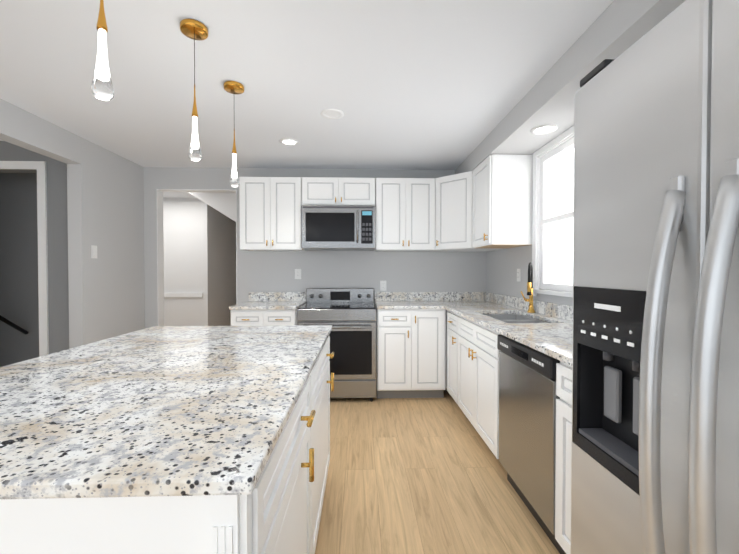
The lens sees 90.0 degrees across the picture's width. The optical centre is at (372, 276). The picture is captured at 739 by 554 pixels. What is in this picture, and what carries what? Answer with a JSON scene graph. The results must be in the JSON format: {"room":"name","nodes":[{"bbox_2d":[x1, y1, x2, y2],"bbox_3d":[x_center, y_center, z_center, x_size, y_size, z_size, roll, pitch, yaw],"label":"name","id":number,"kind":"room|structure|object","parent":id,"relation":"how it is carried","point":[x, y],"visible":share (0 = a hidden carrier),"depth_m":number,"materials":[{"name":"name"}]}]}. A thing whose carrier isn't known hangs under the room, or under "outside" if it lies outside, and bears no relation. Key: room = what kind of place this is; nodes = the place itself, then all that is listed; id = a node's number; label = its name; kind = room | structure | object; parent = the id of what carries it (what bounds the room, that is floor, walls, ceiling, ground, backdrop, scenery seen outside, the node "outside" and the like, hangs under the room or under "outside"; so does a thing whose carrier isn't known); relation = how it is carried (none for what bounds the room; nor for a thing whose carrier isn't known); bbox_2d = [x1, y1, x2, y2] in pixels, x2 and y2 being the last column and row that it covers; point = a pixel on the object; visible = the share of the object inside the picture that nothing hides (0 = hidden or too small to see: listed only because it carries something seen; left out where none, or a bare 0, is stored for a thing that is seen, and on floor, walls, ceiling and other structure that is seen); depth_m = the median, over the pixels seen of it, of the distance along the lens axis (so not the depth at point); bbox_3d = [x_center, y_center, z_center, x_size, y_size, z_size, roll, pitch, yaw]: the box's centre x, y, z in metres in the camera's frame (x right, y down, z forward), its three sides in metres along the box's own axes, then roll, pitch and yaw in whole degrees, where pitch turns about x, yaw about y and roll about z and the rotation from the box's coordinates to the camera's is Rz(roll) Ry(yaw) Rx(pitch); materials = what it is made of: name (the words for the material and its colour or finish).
{"room":"kitchen","nodes":[
{"label":"kitchen","id":0,"kind":"room"},
{"bbox_2d":[0,173,38,366],"bbox_3d":[-3.839,-0.002,3.741,2.360,2.419,0.669,0,1,-2],"label":"wall","id":1,"kind":"structure","parent":0,"point":[19,301],"depth_m":4.01,"materials":[{"name":"grey paint"}]},
{"bbox_2d":[0,315,27,334],"bbox_3d":[-3.728,0.433,3.713,0.040,0.382,0.571,0,1,-2],"label":"stair handrail","id":2,"kind":"object","parent":1,"relation":"attached to","point":[13,325],"visible":1,"depth_m":3.82,"materials":[{"name":"black wood"}]},
{"bbox_2d":[0,141,68,353],"bbox_3d":[-3.876,0.004,3.336,2.479,2.420,0.120,0,1,-2],"label":"wall","id":3,"kind":"structure","parent":0,"point":[57,245],"depth_m":3.31,"materials":[{"name":"grey paint"}]},
{"bbox_2d":[0,161,48,356],"bbox_3d":[-3.386,0.093,3.344,0.960,2.240,0.138,0,1,-2],"label":"door frame","id":4,"kind":"structure","parent":3,"relation":"attached to","point":[39,167],"depth_m":3.29,"materials":[{"name":"white wood"}]},
{"bbox_2d":[0,99,80,163],"bbox_3d":[-2.478,-1.046,0.393,0.120,0.230,5.579,0,1,-2],"label":"header beam","id":5,"kind":"structure","parent":0,"point":[20,127],"depth_m":2.76,"materials":[{"name":"grey paint"}]},
{"bbox_2d":[67,137,144,348],"bbox_3d":[-2.586,-0.001,3.658,0.120,2.420,0.919,0,1,-2],"label":"wall","id":6,"kind":"structure","parent":0,"point":[105,196],"depth_m":3.48,"materials":[{"name":"grey paint"}]},
{"bbox_2d":[91,245,96,257],"bbox_3d":[-2.509,-0.226,3.337,0.012,0.116,0.072,0,1,-2],"label":"light switch","id":7,"kind":"object","parent":6,"relation":"attached to","point":[93,251],"visible":1,"depth_m":3.32,"materials":[{"name":"white plastic"}]},
{"bbox_2d":[163,197,210,325],"bbox_3d":[-3.898,-0.035,5.825,2.600,2.420,0.100,0,1,-2],"label":"wall","id":8,"kind":"structure","parent":0,"point":[199,237],"depth_m":5.81,"materials":[{"name":"white paint"}]},
{"bbox_2d":[164,293,202,296],"bbox_3d":[-3.886,0.711,5.775,2.420,0.930,0.024,0,1,-2],"label":"trim","id":9,"kind":"structure","parent":8,"relation":"attached to","point":[183,294],"depth_m":5.79,"materials":[{"name":"white wood"}]},
{"bbox_2d":[188,192,235,221],"bbox_3d":[-2.101,-0.898,5.416,1.085,0.679,0.790,0,1,-2],"label":"slope","id":10,"kind":"object","parent":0,"point":[224,203],"visible":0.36,"depth_m":5.02,"materials":[{"name":"white paint"}]},
{"bbox_2d":[211,207,236,325],"bbox_3d":[-2.666,-0.049,6.717,0.080,2.420,1.599,0,1,-2],"label":"wall","id":11,"kind":"structure","parent":0,"point":[223,229],"depth_m":6.45,"materials":[{"name":"grey paint"}]},
{"bbox_2d":[0,0,613,197],"bbox_3d":[-1.792,-1.226,2.625,6.600,0.060,10.000,0,1,-2],"label":"ceiling","id":12,"kind":"structure","parent":0,"point":[424,84],"depth_m":2.16,"materials":[{"name":"white paint"}]},
{"bbox_2d":[91,0,113,100],"bbox_3d":[-0.822,-0.856,1.121,0.122,0.632,0.122,0,1,-2],"label":"pendant light","id":13,"kind":"object","parent":12,"relation":"hanging from","point":[102,88],"visible":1,"depth_m":1.11,"materials":[{"name":"glass"}]},
{"bbox_2d":[180,19,207,161],"bbox_3d":[-0.842,-0.866,1.751,0.122,0.632,0.122,0,1,-2],"label":"pendant light","id":14,"kind":"object","parent":12,"relation":"hanging from","point":[193,29],"visible":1,"depth_m":1.74,"materials":[{"name":"orange metal"}]},
{"bbox_2d":[223,81,243,187],"bbox_3d":[-0.860,-0.874,2.301,0.122,0.632,0.122,0,1,-2],"label":"pendant light","id":15,"kind":"object","parent":12,"relation":"hanging from","point":[233,87],"visible":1,"depth_m":2.29,"materials":[{"name":"orange metal"}]},
{"bbox_2d":[279,138,298,144],"bbox_3d":[-0.743,-1.200,3.290,0.170,0.010,0.170,0,1,-2],"label":"recessed light","id":16,"kind":"object","parent":12,"relation":"in","point":[287,141],"visible":1,"depth_m":3.28,"materials":[{"name":"white plastic"}]},
{"bbox_2d":[321,108,343,118],"bbox_3d":[-0.293,-1.192,2.705,0.170,0.010,0.170,0,1,-2],"label":"recessed light","id":17,"kind":"object","parent":12,"relation":"in","point":[331,113],"visible":1,"depth_m":2.70,"materials":[{"name":"white plastic"}]},
{"bbox_2d":[143,167,485,328],"bbox_3d":[-1.858,-0.010,4.202,6.570,2.420,0.120,0,1,-2],"label":"wall","id":18,"kind":"structure","parent":0,"point":[265,271],"depth_m":4.18,"materials":[{"name":"grey paint"}]},
{"bbox_2d":[156,189,236,325],"bbox_3d":[-1.963,0.110,4.200,0.880,2.180,0.122,0,1,-2],"label":"trim","id":19,"kind":"structure","parent":18,"relation":"attached to","point":[160,269],"depth_m":4.15,"materials":[{"name":"white wood"}]},
{"bbox_2d":[239,177,305,250],"bbox_3d":[-1.058,-0.661,3.978,0.635,0.751,0.350,0,1,-2],"label":"upper cabinet","id":20,"kind":"object","parent":18,"relation":"attached to","point":[270,207],"depth_m":3.81,"materials":[{"name":"white wood"}]},
{"bbox_2d":[295,269,300,278],"bbox_3d":[-0.842,-0.034,4.170,0.072,0.116,0.009,0,1,-2],"label":"electrical outlet","id":21,"kind":"object","parent":18,"relation":"attached to","point":[297,273],"visible":1,"depth_m":4.17,"materials":[{"name":"white plastic"}]},
{"bbox_2d":[303,177,374,205],"bbox_3d":[-0.355,-0.891,3.998,0.760,0.293,0.350,0,1,-2],"label":"upper cabinet","id":22,"kind":"object","parent":18,"relation":"attached to","point":[316,190],"depth_m":3.83,"materials":[{"name":"white wood"}]},
{"bbox_2d":[301,205,374,250],"bbox_3d":[-0.354,-0.516,3.954,0.760,0.440,0.449,0,1,-2],"label":"microwave","id":23,"kind":"object","parent":22,"relation":"attached to","point":[337,228],"visible":1,"depth_m":3.78,"materials":[{"name":"silver metal"}]},
{"bbox_2d":[380,281,385,290],"bbox_3d":[0.123,0.100,4.204,0.072,0.116,0.009,0,1,-2],"label":"electrical outlet","id":24,"kind":"object","parent":18,"relation":"attached to","point":[382,285],"visible":1,"depth_m":4.20,"materials":[{"name":"white plastic"}]},
{"bbox_2d":[375,178,438,251],"bbox_3d":[0.365,-0.662,4.004,0.670,0.751,0.392,0,1,-2],"label":"upper cabinet","id":25,"kind":"object","parent":18,"relation":"attached to","point":[402,205],"depth_m":3.85,"materials":[{"name":"white wood"}]},
{"bbox_2d":[431,172,493,251],"bbox_3d":[0.956,-0.660,3.867,0.715,0.751,0.705,0,1,-2],"label":"upper cabinet","id":26,"kind":"object","parent":18,"relation":"attached to","point":[448,193],"depth_m":3.75,"materials":[{"name":"white wood"}]},
{"bbox_2d":[315,384,559,553],"bbox_3d":[-1.792,1.254,2.663,6.600,0.060,10.000,0,1,-2],"label":"floor","id":27,"kind":"structure","parent":0,"point":[416,475],"depth_m":2.15,"materials":[{"name":"brown wood"}]},
{"bbox_2d":[0,336,333,553],"bbox_3d":[-0.737,0.793,1.432,1.088,0.900,1.656,0,1,-2],"label":"kitchen island","id":28,"kind":"object","parent":27,"relation":"on","point":[278,510],"visible":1,"depth_m":0.63,"materials":[{"name":"white wood"}]},
{"bbox_2d":[0,325,331,498],"bbox_3d":[-0.767,0.328,1.432,1.088,0.030,1.700,0,1,-2],"label":"island countertop","id":29,"kind":"structure","parent":28,"relation":"on","point":[176,411],"depth_m":0.89,"materials":[{"name":"stone"}]},
{"bbox_2d":[231,309,296,325],"bbox_3d":[-1.055,0.756,3.841,0.630,0.900,0.668,0,1,-2],"label":"base cabinet","id":30,"kind":"object","parent":27,"relation":"on","point":[264,317],"visible":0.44,"depth_m":3.54,"materials":[{"name":"white wood"}]},
{"bbox_2d":[229,292,305,309],"bbox_3d":[-1.056,0.241,3.843,0.640,0.130,0.652,0,1,-2],"label":"countertop","id":31,"kind":"structure","parent":30,"relation":"on","point":[257,300],"depth_m":4.10,"materials":[{"name":"stone"}]},
{"bbox_2d":[297,288,376,401],"bbox_3d":[-0.350,0.667,3.828,0.760,1.078,0.728,0,1,-2],"label":"range","id":32,"kind":"object","parent":27,"relation":"on","point":[349,315],"visible":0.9,"depth_m":3.54,"materials":[{"name":"silver metal"}]},
{"bbox_2d":[375,305,445,397],"bbox_3d":[0.373,0.755,3.888,0.668,0.900,0.668,0,1,-2],"label":"base cabinet","id":33,"kind":"object","parent":27,"relation":"on","point":[410,353],"visible":0.98,"depth_m":3.59,"materials":[{"name":"white wood"}]},
{"bbox_2d":[374,292,440,308],"bbox_3d":[0.349,0.240,3.887,0.630,0.130,0.657,0,1,-2],"label":"countertop","id":34,"kind":"structure","parent":33,"relation":"on","point":[382,300],"depth_m":4.18,"materials":[{"name":"stone"}]},
{"bbox_2d":[457,338,499,458],"bbox_3d":[1.049,0.873,2.755,0.605,0.700,0.995,0,1,-2],"label":"base cabinet","id":35,"kind":"object","parent":27,"relation":"on","point":[472,371],"depth_m":2.57,"materials":[{"name":"white wood"}]},
{"bbox_2d":[445,310,525,402],"bbox_3d":[1.029,0.764,3.350,0.605,0.900,0.455,0,1,-2],"label":"base cabinet","id":36,"kind":"object","parent":27,"relation":"on","point":[457,326],"depth_m":3.27,"materials":[{"name":"white wood"}]},
{"bbox_2d":[497,334,565,553],"bbox_3d":[1.056,0.792,1.931,0.590,0.886,0.634,0,1,-2],"label":"dishwasher","id":37,"kind":"object","parent":27,"relation":"on","point":[528,396],"visible":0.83,"depth_m":1.83,"materials":[{"name":"grey metal"}]},
{"bbox_2d":[555,361,571,553],"bbox_3d":[1.095,0.795,1.348,0.605,0.900,0.505,0,1,-2],"label":"base cabinet","id":38,"kind":"object","parent":27,"relation":"on","point":[563,370],"depth_m":1.53,"materials":[{"name":"white wood"}]},
{"bbox_2d":[441,292,572,365],"bbox_3d":[1.031,0.259,2.654,0.652,0.130,3.167,0,1,-2],"label":"countertop","id":39,"kind":"structure","parent":38,"relation":"on","point":[552,337],"depth_m":2.60,"materials":[{"name":"stone"}]},
{"bbox_2d":[483,314,546,322],"bbox_3d":[1.056,0.410,2.769,0.376,0.174,0.746,0,1,-2],"label":"sink","id":40,"kind":"object","parent":39,"relation":"in","point":[511,318],"visible":0.02,"depth_m":3.09,"materials":[{"name":"silver metal"}]},
{"bbox_2d":[521,262,534,312],"bbox_3d":[1.248,0.086,2.921,0.131,0.406,0.201,0,1,-2],"label":"faucet","id":41,"kind":"object","parent":39,"relation":"on","point":[530,288],"visible":1,"depth_m":2.97,"materials":[{"name":"gold metal"}]},
{"bbox_2d":[571,0,738,553],"bbox_3d":[0.959,0.364,0.594,0.918,1.785,0.906,0,1,-2],"label":"fridge","id":42,"kind":"object","parent":27,"relation":"on","point":[655,409],"visible":1,"depth_m":0.69,"materials":[{"name":"silver metal"}]},
{"bbox_2d":[486,154,572,322],"bbox_3d":[1.474,0.040,1.001,0.120,2.420,6.500,0,1,-2],"label":"wall","id":43,"kind":"structure","parent":0,"point":[503,266],"depth_m":3.51,"materials":[{"name":"grey paint"}]},
{"bbox_2d":[467,154,532,249],"bbox_3d":[1.130,-0.652,3.358,0.402,0.751,0.535,0,1,-2],"label":"upper cabinet","id":44,"kind":"object","parent":43,"relation":"attached to","point":[485,205],"depth_m":3.09,"materials":[{"name":"white wood"}]},
{"bbox_2d":[517,269,520,281],"bbox_3d":[1.331,-0.017,3.367,0.009,0.116,0.072,0,1,-2],"label":"electrical outlet","id":45,"kind":"object","parent":43,"relation":"attached to","point":[518,275],"visible":1,"depth_m":3.35,"materials":[{"name":"white plastic"}]},
{"bbox_2d":[532,126,573,297],"bbox_3d":[1.406,-0.435,2.607,0.150,1.200,0.950,0,1,-2],"label":"window","id":46,"kind":"structure","parent":43,"relation":"in","point":[544,156],"depth_m":2.96,"materials":[{"name":"white wood"}]},
{"bbox_2d":[550,148,573,284],"bbox_3d":[1.468,-0.429,2.609,0.005,1.068,0.806,0,1,-2],"label":"window panel","id":47,"kind":"object","parent":46,"relation":"in","point":[562,202],"depth_m":2.84,"materials":[{"name":"white glass"}]},
{"bbox_2d":[455,0,685,173],"bbox_3d":[1.231,-1.082,0.974,0.363,0.174,6.498,0,1,-2],"label":"soffit","id":48,"kind":"structure","parent":0,"point":[615,29],"depth_m":2.01,"materials":[{"name":"grey paint"}]},
{"bbox_2d":[531,124,557,133],"bbox_3d":[1.183,-1.014,2.546,0.170,0.010,0.170,0,1,-2],"label":"recessed light","id":49,"kind":"object","parent":48,"relation":"attached to","point":[545,129],"visible":1,"depth_m":2.54,"materials":[{"name":"white plastic"}]}
]}

